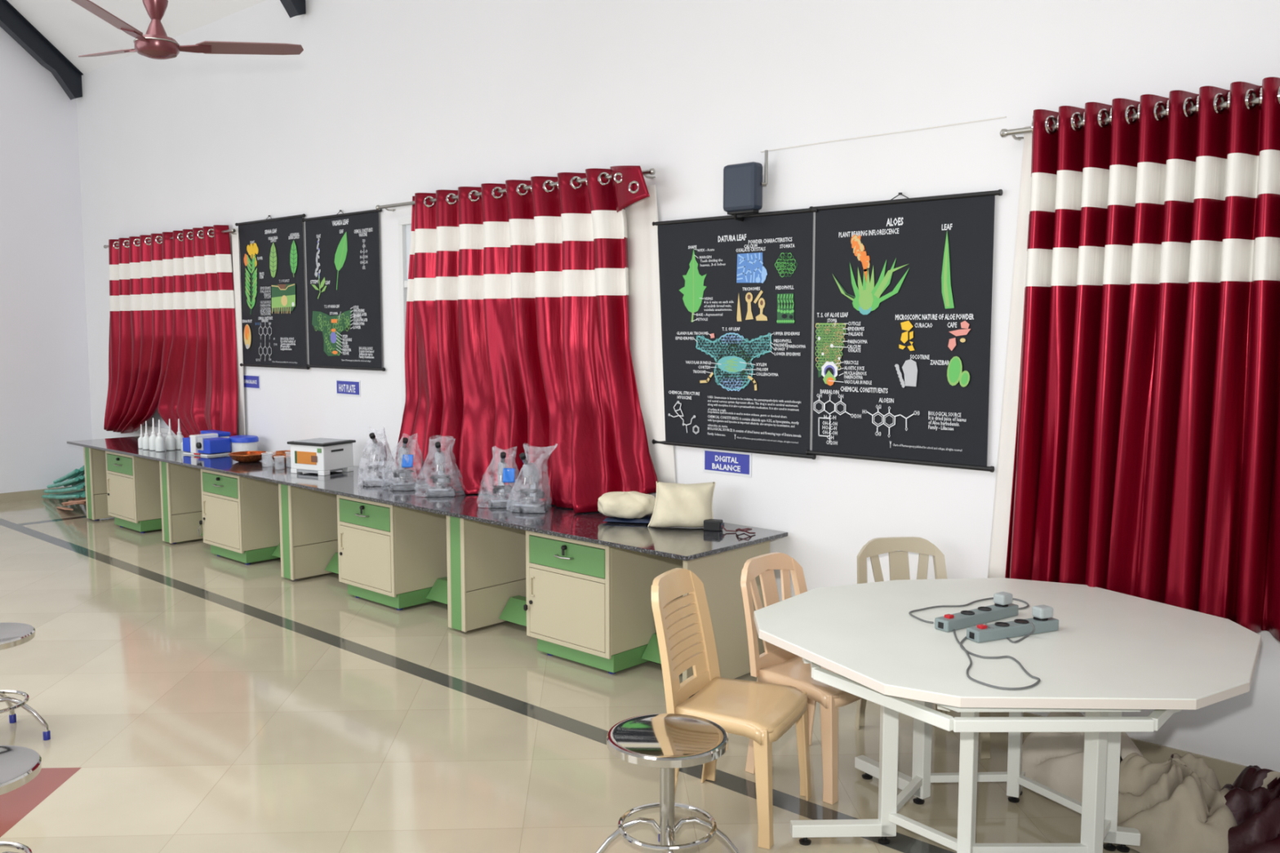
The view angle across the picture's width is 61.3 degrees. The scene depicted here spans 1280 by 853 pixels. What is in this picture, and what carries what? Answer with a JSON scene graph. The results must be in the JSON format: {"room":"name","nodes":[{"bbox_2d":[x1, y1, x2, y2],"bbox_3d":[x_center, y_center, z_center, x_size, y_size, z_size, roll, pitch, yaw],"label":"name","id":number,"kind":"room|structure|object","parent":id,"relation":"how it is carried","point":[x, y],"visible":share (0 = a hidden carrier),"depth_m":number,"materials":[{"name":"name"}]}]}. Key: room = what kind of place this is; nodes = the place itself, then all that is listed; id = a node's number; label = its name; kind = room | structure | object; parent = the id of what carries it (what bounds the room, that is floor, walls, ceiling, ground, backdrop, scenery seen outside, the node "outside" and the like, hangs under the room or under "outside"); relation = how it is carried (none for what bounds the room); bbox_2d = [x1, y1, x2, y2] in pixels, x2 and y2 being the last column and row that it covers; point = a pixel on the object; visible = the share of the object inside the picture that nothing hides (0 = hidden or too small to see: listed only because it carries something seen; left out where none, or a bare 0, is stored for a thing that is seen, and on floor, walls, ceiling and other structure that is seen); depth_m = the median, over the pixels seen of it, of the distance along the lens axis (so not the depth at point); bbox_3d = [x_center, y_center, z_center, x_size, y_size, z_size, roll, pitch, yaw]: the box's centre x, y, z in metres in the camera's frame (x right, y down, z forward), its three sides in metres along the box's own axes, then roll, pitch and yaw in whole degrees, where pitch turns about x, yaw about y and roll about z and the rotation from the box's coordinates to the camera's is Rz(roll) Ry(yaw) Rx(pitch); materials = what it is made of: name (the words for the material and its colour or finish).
{"room":"science classroom","nodes":[
{"label":"science classroom","id":0,"kind":"room"},
{"bbox_2d":[0,26,92,493],"bbox_3d":[-8.701,-3.459,8.655,0.200,8.922,7.800,5,7,42],"label":"wall","id":1,"kind":"structure","parent":0,"point":[45,398],"depth_m":11.31,"materials":[{"name":"paint"}]},
{"bbox_2d":[0,486,83,502],"bbox_3d":[-8.627,0.941,8.978,0.012,0.100,7.788,5,7,42],"label":"baseboard","id":2,"kind":"structure","parent":1,"relation":"attached to","point":[34,494],"depth_m":11.32,"materials":[{"name":"tile"}]},
{"bbox_2d":[7,0,265,74],"bbox_3d":[-2.904,-5.205,3.292,15.750,4.772,8.000,5,7,42],"label":"ceiling","id":3,"kind":"structure","parent":0,"point":[75,31],"depth_m":10.34,"materials":[{"name":"white paint"}]},
{"bbox_2d":[0,0,83,99],"bbox_3d":[-7.294,-5.224,9.648,0.130,3.875,4.204,5,7,42],"label":"roof beam","id":4,"kind":"structure","parent":3,"relation":"attached to","point":[20,28],"depth_m":11.04,"materials":[{"name":"black metal"}]},
{"bbox_2d":[71,0,303,59],"bbox_3d":[-2.210,-3.418,4.736,1.020,3.551,1.099,5,7,42],"label":"ceiling fan","id":5,"kind":"object","parent":3,"relation":"hanging from","point":[155,43],"visible":1,"depth_m":4.77,"materials":[{"name":"brown metal"}]},
{"bbox_2d":[280,0,306,17],"bbox_3d":[-4.015,-4.952,6.652,0.130,3.875,4.204,5,7,42],"label":"roof beam","id":6,"kind":"structure","parent":3,"relation":"attached to","point":[293,7],"depth_m":8.29,"materials":[{"name":"black metal"}]},
{"bbox_2d":[0,498,1223,852],"bbox_3d":[-2.904,1.513,3.903,15.750,0.120,8.000,5,7,42],"label":"floor","id":7,"kind":"structure","parent":0,"point":[190,698],"depth_m":4.81,"materials":[{"name":"tile"}]},
{"bbox_2d":[0,745,41,852],"bbox_3d":[-2.023,1.269,3.259,0.398,0.480,0.398,1,5,12],"label":"round stool","id":8,"kind":"object","parent":7,"relation":"on","point":[19,766],"visible":1,"depth_m":3.29,"materials":[{"name":"silver metal"}]},
{"bbox_2d":[0,622,50,740],"bbox_3d":[-2.846,1.139,4.692,0.398,0.480,0.398,4,7,37],"label":"round stool","id":9,"kind":"object","parent":7,"relation":"on","point":[12,635],"visible":1,"depth_m":4.72,"materials":[{"name":"silver metal"}]},
{"bbox_2d":[41,494,79,498],"bbox_3d":[-5.886,0.710,10.950,0.038,0.181,1.222,-5,7,-43],"label":"rod","id":10,"kind":"object","parent":7,"relation":"on","point":[44,496],"visible":1,"depth_m":10.86,"materials":[{"name":"plastic"}]},
{"bbox_2d":[44,486,80,493],"bbox_3d":[-5.845,0.641,10.904,0.038,0.202,1.195,-5,7,-43],"label":"rod","id":11,"kind":"object","parent":10,"relation":"on","point":[75,488],"visible":1,"depth_m":10.82,"materials":[{"name":"plastic"}]},
{"bbox_2d":[46,477,78,488],"bbox_3d":[-5.824,0.571,10.876,0.038,0.224,1.041,-5,7,-42],"label":"rod","id":12,"kind":"object","parent":11,"relation":"on","point":[75,479],"visible":1,"depth_m":10.79,"materials":[{"name":"plastic"}]},
{"bbox_2d":[53,468,79,483],"bbox_3d":[-5.762,0.501,10.823,0.038,0.247,0.917,-4,7,-40],"label":"rod","id":13,"kind":"object","parent":12,"relation":"on","point":[75,471],"visible":0.98,"depth_m":10.73,"materials":[{"name":"plastic"}]},
{"bbox_2d":[48,493,85,497],"bbox_3d":[-5.839,0.703,10.983,0.038,0.188,1.323,-5,7,-41],"label":"rod","id":14,"kind":"object","parent":7,"relation":"on","point":[81,495],"visible":0.48,"depth_m":10.64,"materials":[{"name":"plastic"}]},
{"bbox_2d":[59,484,83,488],"bbox_3d":[-5.811,0.632,10.946,0.038,0.212,1.141,-4,7,-41],"label":"rod","id":15,"kind":"object","parent":14,"relation":"on","point":[80,486],"visible":0.33,"depth_m":10.54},
{"bbox_2d":[57,475,84,487],"bbox_3d":[-5.779,0.559,10.910,0.038,0.241,1.093,-4,7,-40],"label":"rod","id":16,"kind":"object","parent":15,"relation":"on","point":[80,477],"visible":0.4,"depth_m":10.51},
{"bbox_2d":[59,466,84,482],"bbox_3d":[-5.735,0.491,10.866,0.038,0.261,1.008,-4,7,-39],"label":"rod","id":17,"kind":"object","parent":16,"relation":"on","point":[82,468],"visible":0.45,"depth_m":10.59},
{"bbox_2d":[56,499,85,510],"bbox_3d":[-5.545,0.762,10.579,0.228,0.178,0.748,-4,6,-35],"label":"brown slat","id":18,"kind":"object","parent":7,"relation":"on","point":[60,508],"depth_m":10.46,"materials":[{"name":"wood"}]},
{"bbox_2d":[58,491,85,494],"bbox_3d":[-5.810,0.691,11.032,0.038,0.205,1.218,-4,7,-39],"label":"rod","id":19,"kind":"object","parent":7,"relation":"on","point":[79,492],"visible":0.45,"depth_m":10.85,"materials":[{"name":"plastic"}]},
{"bbox_2d":[64,482,84,488],"bbox_3d":[-5.775,0.618,10.995,0.038,0.232,1.154,-4,7,-38],"label":"rod","id":20,"kind":"object","parent":19,"relation":"on","point":[82,483],"visible":0.21,"depth_m":10.62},
{"bbox_2d":[63,475,84,487],"bbox_3d":[-5.724,0.553,10.937,0.038,0.248,1.079,-4,7,-38],"label":"rod","id":21,"kind":"object","parent":20,"relation":"on","point":[75,482],"visible":0.45,"depth_m":10.93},
{"bbox_2d":[67,465,84,479],"bbox_3d":[-5.687,0.480,10.893,0.038,0.277,0.931,-4,6,-37],"label":"rod","id":22,"kind":"object","parent":21,"relation":"on","point":[79,473],"visible":0.33,"depth_m":10.85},
{"bbox_2d":[83,446,114,519],"bbox_3d":[-4.934,0.501,10.357,0.165,0.726,0.687,5,7,42],"label":"support","id":23,"kind":"object","parent":7,"relation":"on","point":[95,462],"visible":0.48,"depth_m":10.10,"materials":[{"name":"beige laminate"}]},
{"bbox_2d":[105,450,161,533],"bbox_3d":[-4.419,0.546,9.866,0.610,0.726,0.716,5,7,42],"label":"base cabinet","id":24,"kind":"object","parent":7,"relation":"on","point":[133,482],"visible":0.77,"depth_m":9.54,"materials":[{"name":"beige wood"}]},
{"bbox_2d":[66,435,787,560],"bbox_3d":[-2.293,0.354,7.830,7.560,0.022,0.815,5,7,42],"label":"countertop","id":25,"kind":"structure","parent":24,"relation":"on","point":[685,544],"depth_m":6.22,"materials":[{"name":"black stone"}]},
{"bbox_2d":[137,424,143,448],"bbox_3d":[-4.377,0.085,9.477,0.062,0.213,0.061,5,7,42],"label":"wash bottle","id":26,"kind":"object","parent":25,"relation":"on","point":[140,439],"visible":0.77,"depth_m":9.46,"materials":[{"name":"white plastic"}]},
{"bbox_2d":[142,421,149,449],"bbox_3d":[-4.295,0.075,9.394,0.072,0.248,0.071,5,7,42],"label":"wash bottle","id":27,"kind":"object","parent":25,"relation":"on","point":[145,442],"visible":0.94,"depth_m":9.37,"materials":[{"name":"white plastic"}]},
{"bbox_2d":[148,417,157,450],"bbox_3d":[-4.204,0.065,9.329,0.081,0.280,0.080,5,7,42],"label":"wash bottle","id":28,"kind":"object","parent":25,"relation":"on","point":[152,438],"visible":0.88,"depth_m":9.30,"materials":[{"name":"white plastic"}]},
{"bbox_2d":[155,419,165,451],"bbox_3d":[-4.112,0.077,9.239,0.079,0.273,0.078,5,7,42],"label":"wash bottle","id":29,"kind":"object","parent":25,"relation":"on","point":[159,440],"visible":1,"depth_m":9.22,"materials":[{"name":"white plastic"}]},
{"bbox_2d":[165,418,175,450],"bbox_3d":[-4.062,0.069,9.329,0.079,0.273,0.078,5,7,42],"label":"wash bottle","id":30,"kind":"object","parent":25,"relation":"on","point":[170,438],"visible":1,"depth_m":9.31,"materials":[{"name":"white plastic"}]},
{"bbox_2d":[174,418,183,449],"bbox_3d":[-4.012,0.065,9.398,0.078,0.268,0.077,5,7,42],"label":"wash bottle","id":31,"kind":"object","parent":25,"relation":"on","point":[179,437],"visible":0.89,"depth_m":9.38,"materials":[{"name":"white plastic"}]},
{"bbox_2d":[182,433,231,456],"bbox_3d":[-3.643,0.149,9.046,0.370,0.165,0.232,4,6,34],"label":"instrument","id":32,"kind":"object","parent":25,"relation":"on","point":[206,444],"visible":0.98,"depth_m":8.96,"materials":[{"name":"blue plastic"}]},
{"bbox_2d":[200,429,230,438],"bbox_3d":[-3.670,0.123,9.332,0.314,0.164,0.122,5,7,42],"label":"plastic tub","id":33,"kind":"object","parent":25,"relation":"on","point":[220,433],"visible":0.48,"depth_m":9.25,"materials":[{"name":"blue"}]},
{"bbox_2d":[228,435,258,453],"bbox_3d":[-3.349,0.153,9.122,0.282,0.144,0.225,5,7,42],"label":"plastic tub","id":34,"kind":"object","parent":25,"relation":"on","point":[238,442],"visible":0.84,"depth_m":9.02,"materials":[{"name":"white"}]},
{"bbox_2d":[228,450,268,462],"bbox_3d":[-3.098,0.243,8.544,0.304,0.067,0.304,5,7,42],"label":"shallow dish","id":35,"kind":"object","parent":25,"relation":"on","point":[249,456],"visible":0.93,"depth_m":8.47,"materials":[{"name":"orange metal"}]},
{"bbox_2d":[269,450,290,455],"bbox_3d":[-2.817,0.237,8.613,0.264,0.067,0.264,5,7,42],"label":"shallow dish","id":36,"kind":"object","parent":25,"relation":"on","point":[277,452],"visible":0.3,"depth_m":8.69,"materials":[{"name":"orange metal"}]},
{"bbox_2d":[271,453,290,464],"bbox_3d":[-2.751,0.257,8.390,0.225,0.067,0.225,5,7,42],"label":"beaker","id":37,"kind":"object","parent":25,"relation":"on","point":[286,460],"visible":0.57,"depth_m":8.31,"materials":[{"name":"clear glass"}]},
{"bbox_2d":[287,437,355,475],"bbox_3d":[-2.331,0.217,7.912,0.360,0.234,0.330,3,6,28],"label":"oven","id":38,"kind":"object","parent":25,"relation":"on","point":[322,456],"visible":1,"depth_m":7.80,"materials":[{"name":"white metal"}]},
{"bbox_2d":[362,432,395,485],"bbox_3d":[-1.769,0.212,7.295,0.182,0.356,0.205,1,5,12],"label":"microscope","id":39,"kind":"object","parent":25,"relation":"on","point":[379,449],"visible":0.98,"depth_m":7.27,"materials":[{"name":"white metal"}]},
{"bbox_2d":[389,437,418,489],"bbox_3d":[-1.558,0.236,7.114,0.175,0.341,0.196,-2,6,-22],"label":"microscope","id":40,"kind":"object","parent":25,"relation":"on","point":[402,473],"visible":0.93,"depth_m":7.08,"materials":[{"name":"white metal"}]},
{"bbox_2d":[401,454,413,467],"bbox_3d":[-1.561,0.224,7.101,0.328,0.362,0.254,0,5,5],"label":"label","id":41,"kind":"object","parent":40,"relation":"on","point":[407,460],"visible":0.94,"depth_m":7.03,"materials":[{"name":"blue"}]},
{"bbox_2d":[425,441,455,495],"bbox_3d":[-1.270,0.260,6.852,0.175,0.341,0.196,0,5,-2],"label":"microscope","id":42,"kind":"object","parent":25,"relation":"on","point":[441,478],"visible":1,"depth_m":6.81,"materials":[{"name":"white metal"}]},
{"bbox_2d":[488,452,517,506],"bbox_3d":[-0.820,0.306,6.428,0.167,0.326,0.188,-1,5,-12],"label":"microscope","id":43,"kind":"object","parent":25,"relation":"on","point":[501,489],"visible":0.85,"depth_m":6.39,"materials":[{"name":"white metal"}]},
{"bbox_2d":[502,467,515,482],"bbox_3d":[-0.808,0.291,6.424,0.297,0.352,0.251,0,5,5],"label":"label","id":44,"kind":"object","parent":43,"relation":"on","point":[508,474],"visible":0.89,"depth_m":6.34,"materials":[{"name":"blue"}]},
{"bbox_2d":[511,453,547,512],"bbox_3d":[-0.640,0.314,6.251,0.175,0.341,0.196,2,6,22],"label":"microscope","id":45,"kind":"object","parent":25,"relation":"on","point":[530,470],"visible":1,"depth_m":6.23,"materials":[{"name":"white metal"}]},
{"bbox_2d":[602,515,651,523],"bbox_3d":[-0.048,0.506,5.908,0.270,0.015,0.200,1,5,12],"label":"plastic wrapping","id":46,"kind":"object","parent":25,"relation":"on","point":[646,519],"visible":0.78,"depth_m":5.86,"materials":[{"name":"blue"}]},
{"bbox_2d":[597,491,655,519],"bbox_3d":[-0.065,0.428,5.951,0.343,0.142,0.236,0,5,5],"label":"cloth bag","id":47,"kind":"object","parent":46,"relation":"on","point":[622,504],"visible":0.98,"depth_m":5.86,"materials":[{"name":"beige fabric"}]},
{"bbox_2d":[648,481,715,528],"bbox_3d":[0.221,0.413,5.726,0.361,0.238,0.228,0,5,3],"label":"pillow","id":48,"kind":"object","parent":25,"relation":"on","point":[676,504],"visible":0.98,"depth_m":5.65,"materials":[{"name":"beige fabric"}]},
{"bbox_2d":[703,519,724,531],"bbox_3d":[0.387,0.514,5.632,0.100,0.054,0.060,2,6,22],"label":"power adapter","id":49,"kind":"object","parent":25,"relation":"on","point":[713,525],"visible":1,"depth_m":5.61,"materials":[{"name":"black plastic"}]},
{"bbox_2d":[720,524,755,533],"bbox_3d":[0.503,0.532,5.547,0.183,0.033,0.077,1,5,11],"label":"lead","id":50,"kind":"object","parent":25,"relation":"on","point":[745,530],"visible":1,"depth_m":5.53,"materials":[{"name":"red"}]},
{"bbox_2d":[159,461,203,543],"bbox_3d":[-3.733,0.601,9.259,0.165,0.726,0.687,5,7,42],"label":"support","id":51,"kind":"object","parent":7,"relation":"on","point":[180,488],"visible":0.45,"depth_m":9.04,"materials":[{"name":"beige wood"}]},
{"bbox_2d":[198,469,279,564],"bbox_3d":[-3.042,0.660,8.608,0.654,0.726,0.716,5,7,42],"label":"base cabinet","id":52,"kind":"object","parent":7,"relation":"on","point":[240,522],"visible":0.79,"depth_m":8.30,"materials":[{"name":"beige wood"}]},
{"bbox_2d":[271,542,280,557],"bbox_3d":[-2.583,0.953,8.214,0.586,0.115,0.164,5,7,42],"label":"footrest","id":53,"kind":"object","parent":52,"relation":"attached to","point":[277,553],"visible":0.11,"depth_m":8.34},
{"bbox_2d":[278,484,337,580],"bbox_3d":[-2.296,0.720,7.946,0.165,0.726,0.687,5,7,42],"label":"support","id":54,"kind":"object","parent":7,"relation":"on","point":[308,518],"visible":0.6,"depth_m":7.74,"materials":[{"name":"beige wood"}]},
{"bbox_2d":[336,494,447,609],"bbox_3d":[-1.578,0.781,7.271,0.640,0.726,0.716,5,7,42],"label":"base cabinet","id":55,"kind":"object","parent":7,"relation":"on","point":[393,556],"visible":0.75,"depth_m":6.99,"materials":[{"name":"beige wood"}]},
{"bbox_2d":[324,552,338,573],"bbox_3d":[-2.027,0.999,7.706,0.576,0.115,0.164,5,7,42],"label":"footrest","id":56,"kind":"object","parent":55,"relation":"attached to","point":[333,566],"visible":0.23,"depth_m":7.83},
{"bbox_2d":[426,577,447,604],"bbox_3d":[-1.135,1.073,6.891,0.556,0.115,0.164,5,7,42],"label":"footrest","id":57,"kind":"object","parent":55,"relation":"attached to","point":[438,592],"visible":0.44,"depth_m":7.00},
{"bbox_2d":[446,515,526,631],"bbox_3d":[-0.859,0.840,6.634,0.165,0.726,0.687,5,7,42],"label":"support","id":58,"kind":"object","parent":7,"relation":"on","point":[486,562],"visible":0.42,"depth_m":6.43,"materials":[{"name":"beige laminate"}]},
{"bbox_2d":[523,530,683,674],"bbox_3d":[-0.178,0.898,5.992,0.640,0.726,0.716,5,7,42],"label":"base cabinet","id":59,"kind":"object","parent":7,"relation":"on","point":[589,604],"visible":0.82,"depth_m":5.71,"materials":[{"name":"beige laminate"}]},
{"bbox_2d":[498,595,526,626],"bbox_3d":[-0.608,1.117,6.410,0.526,0.115,0.164,5,7,42],"label":"footrest","id":60,"kind":"object","parent":59,"relation":"attached to","point":[513,611],"visible":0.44,"depth_m":6.50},
{"bbox_2d":[641,632,661,663],"bbox_3d":[0.239,1.187,5.635,0.486,0.115,0.164,5,7,42],"label":"footrest","id":61,"kind":"object","parent":59,"relation":"attached to","point":[651,653],"visible":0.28,"depth_m":5.74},
{"bbox_2d":[595,713,739,852],"bbox_3d":[0.089,1.244,3.542,0.398,0.480,0.398,5,7,42],"label":"round stool","id":62,"kind":"object","parent":7,"relation":"on","point":[667,742],"visible":1,"depth_m":3.52,"materials":[{"name":"silver metal"}]},
{"bbox_2d":[682,540,769,698],"bbox_3d":[0.444,0.947,5.451,0.036,0.726,0.675,5,7,42],"label":"end panel","id":63,"kind":"object","parent":7,"relation":"on","point":[720,574],"visible":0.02,"depth_m":5.43,"materials":[{"name":"beige laminate"}]},
{"bbox_2d":[651,568,811,849],"bbox_3d":[0.323,1.002,4.025,0.519,0.875,0.474,3,6,26],"label":"plastic chair","id":64,"kind":"object","parent":7,"relation":"on","point":[762,713],"visible":0.91,"depth_m":4.02,"materials":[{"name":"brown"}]},
{"bbox_2d":[740,551,862,804],"bbox_3d":[0.698,0.981,4.399,0.518,0.850,0.474,5,7,42],"label":"plastic chair","id":65,"kind":"object","parent":7,"relation":"on","point":[776,665],"visible":0.56,"depth_m":4.35,"materials":[{"name":"beige"}]},
{"bbox_2d":[854,537,991,759],"bbox_3d":[1.205,0.952,4.718,0.474,0.850,0.518,-1,5,-7],"label":"plastic chair","id":66,"kind":"object","parent":7,"relation":"on","point":[899,566],"visible":0.27,"depth_m":4.89,"materials":[{"name":"beige"}]},
{"bbox_2d":[753,577,1262,852],"bbox_3d":[1.281,1.038,3.848,1.605,0.835,1.674,5,7,42],"label":"table","id":67,"kind":"object","parent":7,"relation":"on","point":[1110,654],"depth_m":3.60,"materials":[{"name":"white laminate"}]},
{"bbox_2d":[944,613,954,618],"bbox_3d":[1.083,0.665,3.780,0.025,0.011,0.024,-4,6,-35],"label":"switch","id":68,"kind":"object","parent":67,"relation":"attached to","point":[946,616],"depth_m":3.77,"materials":[{"name":"red"}]},
{"bbox_2d":[960,610,974,615],"bbox_3d":[1.165,0.663,3.837,0.048,0.004,0.048,-4,6,-35],"label":"socket","id":69,"kind":"object","parent":67,"relation":"attached to","point":[963,612],"depth_m":3.83,"materials":[{"name":"black plastic"}]},
{"bbox_2d":[977,624,986,629],"bbox_3d":[1.157,0.677,3.650,0.025,0.011,0.024,-2,6,-25],"label":"switch","id":70,"kind":"object","parent":67,"relation":"attached to","point":[979,626],"depth_m":3.64,"materials":[{"name":"red"}]},
{"bbox_2d":[977,606,991,611],"bbox_3d":[1.243,0.658,3.891,0.048,0.004,0.048,-4,6,-35],"label":"socket","id":71,"kind":"object","parent":67,"relation":"attached to","point":[980,608],"depth_m":3.89,"materials":[{"name":"black plastic"}]},
{"bbox_2d":[994,603,1008,607],"bbox_3d":[1.321,0.653,3.945,0.048,0.004,0.048,-4,6,-35],"label":"socket","id":72,"kind":"object","parent":67,"relation":"attached to","point":[996,605],"depth_m":3.93,"materials":[{"name":"black plastic"}]},
{"bbox_2d":[995,622,1009,626],"bbox_3d":[1.237,0.676,3.687,0.048,0.004,0.048,-2,6,-25],"label":"socket","id":73,"kind":"object","parent":67,"relation":"attached to","point":[997,624],"depth_m":3.68,"materials":[{"name":"black plastic"}]},
{"bbox_2d":[1013,618,1028,623],"bbox_3d":[1.316,0.673,3.724,0.048,0.004,0.048,-2,6,-25],"label":"socket","id":74,"kind":"object","parent":67,"relation":"attached to","point":[1019,620],"depth_m":3.72,"materials":[{"name":"black plastic"}]},
{"bbox_2d":[1033,617,1048,621],"bbox_3d":[1.396,0.670,3.760,0.048,0.004,0.048,-2,6,-25],"label":"socket","id":75,"kind":"object","parent":67,"relation":"attached to","point":[1035,619],"depth_m":3.74,"materials":[{"name":"black plastic"}]},
{"bbox_2d":[1021,711,1142,802],"bbox_3d":[1.753,1.284,4.328,0.493,0.246,0.636,-3,6,-27],"label":"cloth","id":76,"kind":"object","parent":7,"relation":"on","point":[1053,760],"visible":0.35,"depth_m":4.20,"materials":[{"name":"fabric"}]},
{"bbox_2d":[1117,752,1237,852],"bbox_3d":[1.882,1.310,3.880,0.534,0.276,0.541,2,6,22],"label":"cloth","id":77,"kind":"object","parent":7,"relation":"on","point":[1175,805],"visible":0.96,"depth_m":3.71,"materials":[{"name":"fabric"}]},
{"bbox_2d":[1219,765,1279,852],"bbox_3d":[2.268,1.326,3.745,0.570,0.270,0.710,5,7,42],"label":"cloth","id":78,"kind":"object","parent":7,"relation":"on","point":[1253,799],"visible":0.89,"depth_m":3.66,"materials":[{"name":"fabric"}]},
{"bbox_2d":[76,0,1279,772],"bbox_3d":[-0.268,-1.048,6.556,15.750,4.500,0.200,5,7,42],"label":"wall","id":79,"kind":"structure","parent":0,"point":[384,102],"depth_m":5.91,"materials":[{"name":"paint"}]},
{"bbox_2d":[139,408,175,435],"bbox_3d":[-4.409,-0.817,10.288,2.050,1.805,0.072,5,7,42],"label":"window","id":80,"kind":"structure","parent":79,"relation":"in","point":[164,427],"depth_m":10.69,"materials":[{"name":"glass"}]},
{"bbox_2d":[103,228,237,248],"bbox_3d":[-4.438,-1.753,10.141,2.730,0.044,0.113,5,7,42],"label":"curtain rod","id":81,"kind":"object","parent":79,"relation":"attached to","point":[233,230],"visible":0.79,"depth_m":9.70,"materials":[{"name":"silver metal"}]},
{"bbox_2d":[103,231,173,433],"bbox_3d":[-4.935,-0.884,10.579,1.595,1.934,0.190,5,7,42],"label":"curtain","id":82,"kind":"object","parent":81,"relation":"hanging from","point":[141,274],"visible":0.98,"depth_m":10.56,"materials":[{"name":"red fabric"}]},
{"bbox_2d":[157,224,238,437],"bbox_3d":[-4.058,-0.813,9.793,1.542,1.934,0.176,5,7,43],"label":"curtain","id":83,"kind":"object","parent":81,"relation":"hanging from","point":[200,389],"visible":0.94,"depth_m":9.64,"materials":[{"name":"red fabric"}]},
{"bbox_2d":[229,227,245,435],"bbox_3d":[-3.507,-0.764,9.400,0.201,1.900,0.018,5,7,42],"label":"window","id":84,"kind":"structure","parent":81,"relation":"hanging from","point":[234,245],"depth_m":9.37,"materials":[{"name":"white"}]},
{"bbox_2d":[243,373,260,389],"bbox_3d":[-3.372,-0.388,9.334,0.339,0.127,0.007,5,7,42],"label":"wall sign","id":85,"kind":"object","parent":79,"relation":"attached to","point":[251,381],"visible":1,"depth_m":9.31,"materials":[{"name":"blue"}]},
{"bbox_2d":[235,213,310,369],"bbox_3d":[-3.062,-1.116,8.957,1.100,1.258,0.028,5,7,42],"label":"chart","id":86,"kind":"object","parent":79,"relation":"attached to","point":[271,252],"visible":1,"depth_m":8.93,"materials":[{"name":"paper"}]},
{"bbox_2d":[302,208,385,371],"bbox_3d":[-2.275,-1.041,8.240,1.065,1.208,0.028,5,7,42],"label":"chart","id":87,"kind":"object","parent":79,"relation":"attached to","point":[343,251],"visible":1,"depth_m":8.21,"materials":[{"name":"paper"}]},
{"bbox_2d":[336,378,360,396],"bbox_3d":[-2.247,-0.299,8.306,0.332,0.122,0.007,5,7,42],"label":"wall sign","id":88,"kind":"object","parent":79,"relation":"attached to","point":[344,387],"visible":1,"depth_m":8.29,"materials":[{"name":"blue"}]},
{"bbox_2d":[397,216,411,420],"bbox_3d":[-0.894,-0.525,7.077,2.210,1.805,0.072,5,7,42],"label":"window","id":89,"kind":"structure","parent":79,"relation":"in","point":[404,224],"depth_m":7.73,"materials":[{"name":"white plastic"}]},
{"bbox_2d":[375,168,655,211],"bbox_3d":[-0.879,-1.490,6.886,2.670,0.044,0.113,5,7,42],"label":"curtain rod","id":90,"kind":"object","parent":79,"relation":"attached to","point":[651,171],"visible":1,"depth_m":6.82,"materials":[{"name":"silver metal"}]},
{"bbox_2d":[395,165,657,512],"bbox_3d":[-0.845,-0.549,6.729,2.434,1.964,0.377,5,7,42],"label":"curtain","id":91,"kind":"object","parent":90,"relation":"hanging from","point":[517,335],"visible":0.98,"depth_m":6.69,"materials":[{"name":"red fabric"}]},
{"bbox_2d":[625,184,675,483],"bbox_3d":[0.040,-0.509,6.155,0.430,1.700,0.018,5,7,42],"label":"window","id":92,"kind":"structure","parent":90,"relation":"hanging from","point":[644,294],"depth_m":6.14,"materials":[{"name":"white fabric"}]},
{"bbox_2d":[702,448,751,476],"bbox_3d":[0.471,0.194,5.846,0.329,0.129,0.007,5,7,42],"label":"wall sign","id":93,"kind":"object","parent":79,"relation":"attached to","point":[718,461],"visible":1,"depth_m":5.84,"materials":[{"name":"blue"}]},
{"bbox_2d":[652,207,817,459],"bbox_3d":[0.479,-0.493,5.752,1.090,1.257,0.028,5,7,42],"label":"chart","id":94,"kind":"object","parent":79,"relation":"attached to","point":[736,295],"visible":1,"depth_m":5.71,"materials":[{"name":"paper"}]},
{"bbox_2d":[723,150,768,221],"bbox_3d":[0.554,-1.236,5.550,0.234,0.344,0.140,5,7,42],"label":"wall speaker","id":95,"kind":"object","parent":79,"relation":"attached to","point":[743,184],"visible":1,"depth_m":5.49,"materials":[{"name":"black plastic"}]},
{"bbox_2d":[760,115,1006,152],"bbox_3d":[1.105,-1.379,5.120,1.309,0.013,0.007,5,7,42],"label":"cable","id":96,"kind":"object","parent":79,"relation":"attached to","point":[1004,116],"visible":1,"depth_m":5.05,"materials":[{"name":"white plastic"}]},
{"bbox_2d":[805,189,1002,472],"bbox_3d":[1.210,-0.458,5.082,0.985,1.268,0.028,5,7,42],"label":"chart","id":97,"kind":"object","parent":79,"relation":"attached to","point":[903,295],"visible":1,"depth_m":5.05,"materials":[{"name":"paper"}]},
{"bbox_2d":[900,697,1246,786],"bbox_3d":[-0.339,1.150,6.677,15.350,0.100,0.012,5,7,42],"label":"baseboard","id":98,"kind":"structure","parent":79,"relation":"attached to","point":[1226,772],"depth_m":4.39,"materials":[{"name":"tile"}]},
{"bbox_2d":[1000,97,1258,140],"bbox_3d":[2.352,-1.189,3.937,2.120,0.044,0.113,5,7,42],"label":"curtain rod","id":99,"kind":"object","parent":79,"relation":"attached to","point":[1005,132],"visible":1,"depth_m":4.39,"materials":[{"name":"silver metal"}]},
{"bbox_2d":[987,125,1031,577],"bbox_3d":[1.651,-0.286,4.692,0.241,2.000,0.018,5,7,42],"label":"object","id":100,"kind":"object","parent":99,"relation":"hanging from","point":[1004,476],"visible":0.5,"depth_m":4.72,"materials":[{"name":"paint"}]},
{"bbox_2d":[1004,76,1279,641],"bbox_3d":[2.284,-0.241,4.005,1.885,2.035,0.165,5,7,42],"label":"curtain","id":101,"kind":"object","parent":99,"relation":"hanging from","point":[1147,456],"visible":0.98,"depth_m":4.21,"materials":[{"name":"red fabric"}]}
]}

